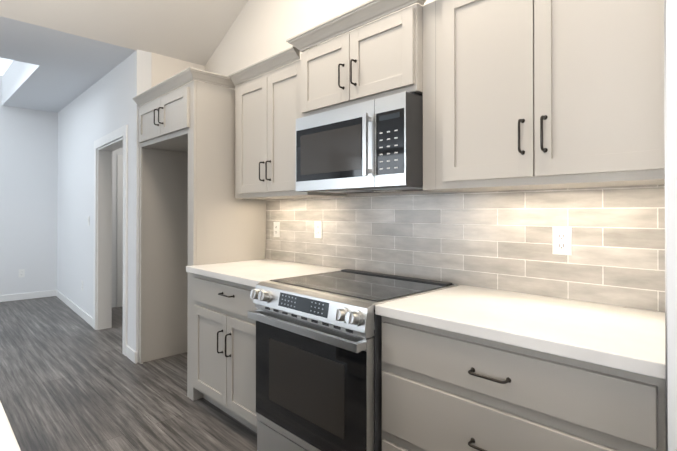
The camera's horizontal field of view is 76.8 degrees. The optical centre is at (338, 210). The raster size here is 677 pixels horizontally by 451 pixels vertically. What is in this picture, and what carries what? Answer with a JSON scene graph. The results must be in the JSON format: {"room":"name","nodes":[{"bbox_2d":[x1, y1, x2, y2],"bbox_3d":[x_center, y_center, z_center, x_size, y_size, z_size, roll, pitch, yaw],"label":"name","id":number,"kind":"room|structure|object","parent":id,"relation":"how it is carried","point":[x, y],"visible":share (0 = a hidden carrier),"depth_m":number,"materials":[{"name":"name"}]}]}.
{"room":"kitchen","nodes":[
{"label":"kitchen","id":0,"kind":"room"},
{"bbox_2d":[0,76,57,294],"bbox_3d":[-5.672,-0.376,5.381,9.196,3.350,0.544,0,0,-44],"label":"wall","id":1,"kind":"structure","parent":0,"point":[28,182],"depth_m":6.28,"materials":[{"name":"white paint"}]},
{"bbox_2d":[19,269,24,276],"bbox_3d":[-4.621,0.919,6.224,0.072,0.116,0.009,0,0,-44],"label":"electrical outlet","id":2,"kind":"object","parent":1,"relation":"attached to","point":[21,272],"visible":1,"depth_m":6.22,"materials":[{"name":"white plastic"}]},
{"bbox_2d":[0,291,46,301],"bbox_3d":[-6.679,1.247,4.389,6.382,0.095,0.307,0,0,-44],"label":"baseboard","id":3,"kind":"structure","parent":1,"relation":"attached to","point":[31,295],"depth_m":6.23,"materials":[{"name":"white wood"}]},
{"bbox_2d":[57,50,151,362],"bbox_3d":[-2.951,-0.177,5.115,0.319,2.950,3.894,0,0,-44],"label":"wall","id":4,"kind":"structure","parent":0,"point":[106,104],"depth_m":4.88,"materials":[{"name":"white paint"}]},
{"bbox_2d":[47,290,92,326],"bbox_3d":[-3.480,1.253,5.588,0.126,0.095,2.396,0,0,-44],"label":"baseboard","id":5,"kind":"structure","parent":4,"relation":"attached to","point":[50,293],"depth_m":5.56,"materials":[{"name":"white wood"}]},
{"bbox_2d":[93,124,127,355],"bbox_3d":[-2.235,0.267,4.290,0.209,2.055,1.209,0,0,-44],"label":"door frame","id":6,"kind":"structure","parent":4,"relation":"attached to","point":[102,287],"depth_m":4.63,"materials":[{"name":"white wood"}]},
{"bbox_2d":[112,147,122,307],"bbox_3d":[-2.375,-0.171,6.357,2.374,2.950,0.209,0,0,-44],"label":"wall","id":7,"kind":"structure","parent":0,"point":[119,151],"depth_m":5.73,"materials":[{"name":"white paint"}]},
{"bbox_2d":[117,155,122,306],"bbox_3d":[-2.630,0.278,6.049,0.930,2.050,0.061,0,0,-44],"label":"door frame","id":8,"kind":"structure","parent":7,"relation":"attached to","point":[119,230],"depth_m":5.75,"materials":[{"name":"white wood"}]},
{"bbox_2d":[0,0,247,112],"bbox_3d":[-1.544,-1.917,1.176,9.600,1.090,12.720,0,0,-44],"label":"ceiling","id":9,"kind":"structure","parent":0,"point":[194,31],"depth_m":3.56,"materials":[{"name":"white paint"}]},
{"bbox_2d":[0,296,256,450],"bbox_3d":[-1.588,1.278,1.061,9.800,0.001,12.800,0,0,-44],"label":"floor","id":10,"kind":"structure","parent":0,"point":[71,379],"depth_m":2.98,"materials":[{"name":"grey wood"}]},
{"bbox_2d":[0,401,20,450],"bbox_3d":[-0.874,0.816,0.224,1.150,0.914,3.400,0,0,-44],"label":"kitchen island","id":11,"kind":"object","parent":10,"relation":"on","point":[8,441],"depth_m":0.68,"materials":[{"name":"white paint"}]},
{"bbox_2d":[133,67,265,400],"bbox_3d":[-1.128,0.172,3.418,0.643,2.234,1.072,0,0,-44],"label":"surround","id":12,"kind":"object","parent":10,"relation":"on","point":[193,210],"visible":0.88,"depth_m":3.23,"materials":[{"name":"grey paint"}]},
{"bbox_2d":[191,273,257,432],"bbox_3d":[-0.483,0.848,2.741,0.658,0.876,0.898,0,0,-44],"label":"base cabinet","id":13,"kind":"object","parent":10,"relation":"on","point":[223,351],"visible":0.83,"depth_m":2.52,"materials":[{"name":"grey paint"}]},
{"bbox_2d":[186,259,342,286],"bbox_3d":[-0.476,0.391,2.750,0.641,0.038,0.898,0,0,-44],"label":"countertop","id":14,"kind":"structure","parent":13,"relation":"on","point":[252,273],"depth_m":2.64,"materials":[{"name":"stone"}]},
{"bbox_2d":[248,269,456,450],"bbox_3d":[0.059,0.820,2.109,0.721,0.927,0.761,0,0,-44],"label":"range","id":15,"kind":"object","parent":10,"relation":"on","point":[319,362],"visible":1,"depth_m":1.86,"materials":[{"name":"grey metal"}]},
{"bbox_2d":[382,316,665,450],"bbox_3d":[0.684,0.842,1.545,0.658,0.876,0.914,0,0,-44],"label":"base cabinet","id":16,"kind":"object","parent":10,"relation":"on","point":[444,390],"visible":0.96,"depth_m":1.31,"materials":[{"name":"grey paint"}]},
{"bbox_2d":[375,285,664,378],"bbox_3d":[0.690,0.385,1.553,0.641,0.038,0.915,0,0,-44],"label":"countertop","id":17,"kind":"structure","parent":16,"relation":"on","point":[627,339],"depth_m":1.40,"materials":[{"name":"stone"}]},
{"bbox_2d":[151,53,204,100],"bbox_3d":[-1.492,-0.658,3.916,0.492,3.900,0.140,0,0,-44],"label":"wall","id":18,"kind":"structure","parent":0,"point":[163,68],"depth_m":3.78,"materials":[{"name":"beige paint"}]},
{"bbox_2d":[205,0,663,312],"bbox_3d":[1.554,-0.671,1.229,0.120,3.900,8.240,0,0,-44],"label":"wall","id":19,"kind":"structure","parent":0,"point":[259,30],"depth_m":3.29,"materials":[{"name":"beige paint"}]},
{"bbox_2d":[228,46,345,198],"bbox_3d":[-0.362,-0.517,2.829,0.373,0.862,0.794,0,0,-44],"label":"upper cabinet","id":20,"kind":"object","parent":19,"relation":"attached to","point":[268,113],"visible":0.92,"depth_m":2.69,"materials":[{"name":"grey paint"}]},
{"bbox_2d":[286,0,425,116],"bbox_3d":[0.173,-0.746,2.246,0.423,0.450,0.918,0,0,-44],"label":"upper cabinet","id":21,"kind":"object","parent":19,"relation":"attached to","point":[381,57],"visible":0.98,"depth_m":2.07,"materials":[{"name":"grey paint"}]},
{"bbox_2d":[296,91,426,193],"bbox_3d":[0.166,-0.312,2.210,0.479,0.418,0.744,0,0,-44],"label":"over-the-range microwave","id":22,"kind":"object","parent":21,"relation":"attached to","point":[373,146],"visible":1,"depth_m":1.99,"materials":[{"name":"grey metal"}]},
{"bbox_2d":[266,185,664,312],"bbox_3d":[0.343,0.141,2.376,0.006,0.458,2.578,0,0,-44],"label":"tile backsplash","id":23,"kind":"structure","parent":19,"relation":"attached to","point":[499,240],"depth_m":1.96,"materials":[{"name":"grey tile"}]},
{"bbox_2d":[274,222,279,236],"bbox_3d":[-0.465,0.143,3.195,0.007,0.116,0.072,0,0,-44],"label":"outlet","id":24,"kind":"object","parent":23,"relation":"attached to","point":[276,229],"visible":1,"depth_m":3.19,"materials":[{"name":"white plastic"}]},
{"bbox_2d":[314,221,321,237],"bbox_3d":[-0.137,0.129,2.859,0.007,0.116,0.072,0,0,-44],"label":"outlet","id":25,"kind":"object","parent":23,"relation":"attached to","point":[317,229],"visible":1,"depth_m":2.86,"materials":[{"name":"white plastic"}]},
{"bbox_2d":[553,227,571,254],"bbox_3d":[0.926,0.126,1.769,0.007,0.116,0.072,0,0,-44],"label":"outlet","id":26,"kind":"object","parent":23,"relation":"attached to","point":[562,240],"visible":1,"depth_m":1.76,"materials":[{"name":"white plastic"}]},
{"bbox_2d":[423,0,664,191],"bbox_3d":[0.782,-0.533,1.648,0.383,0.883,0.916,0,0,-44],"label":"upper cabinet","id":27,"kind":"object","parent":19,"relation":"attached to","point":[535,94],"visible":1,"depth_m":1.51,"materials":[{"name":"grey paint"}]},
{"bbox_2d":[666,0,676,450],"bbox_3d":[1.038,-0.672,1.170,0.700,3.900,0.125,0,0,-44],"label":"wall","id":28,"kind":"structure","parent":0,"point":[671,52],"depth_m":0.96,"materials":[{"name":"white paint"}]},
{"bbox_2d":[664,0,667,450],"bbox_3d":[0.764,0.077,0.989,0.060,2.400,0.004,0,0,-44],"label":"trim","id":29,"kind":"structure","parent":28,"relation":"attached to","point":[666,356],"depth_m":0.97,"materials":[{"name":"white wood"}]}
]}

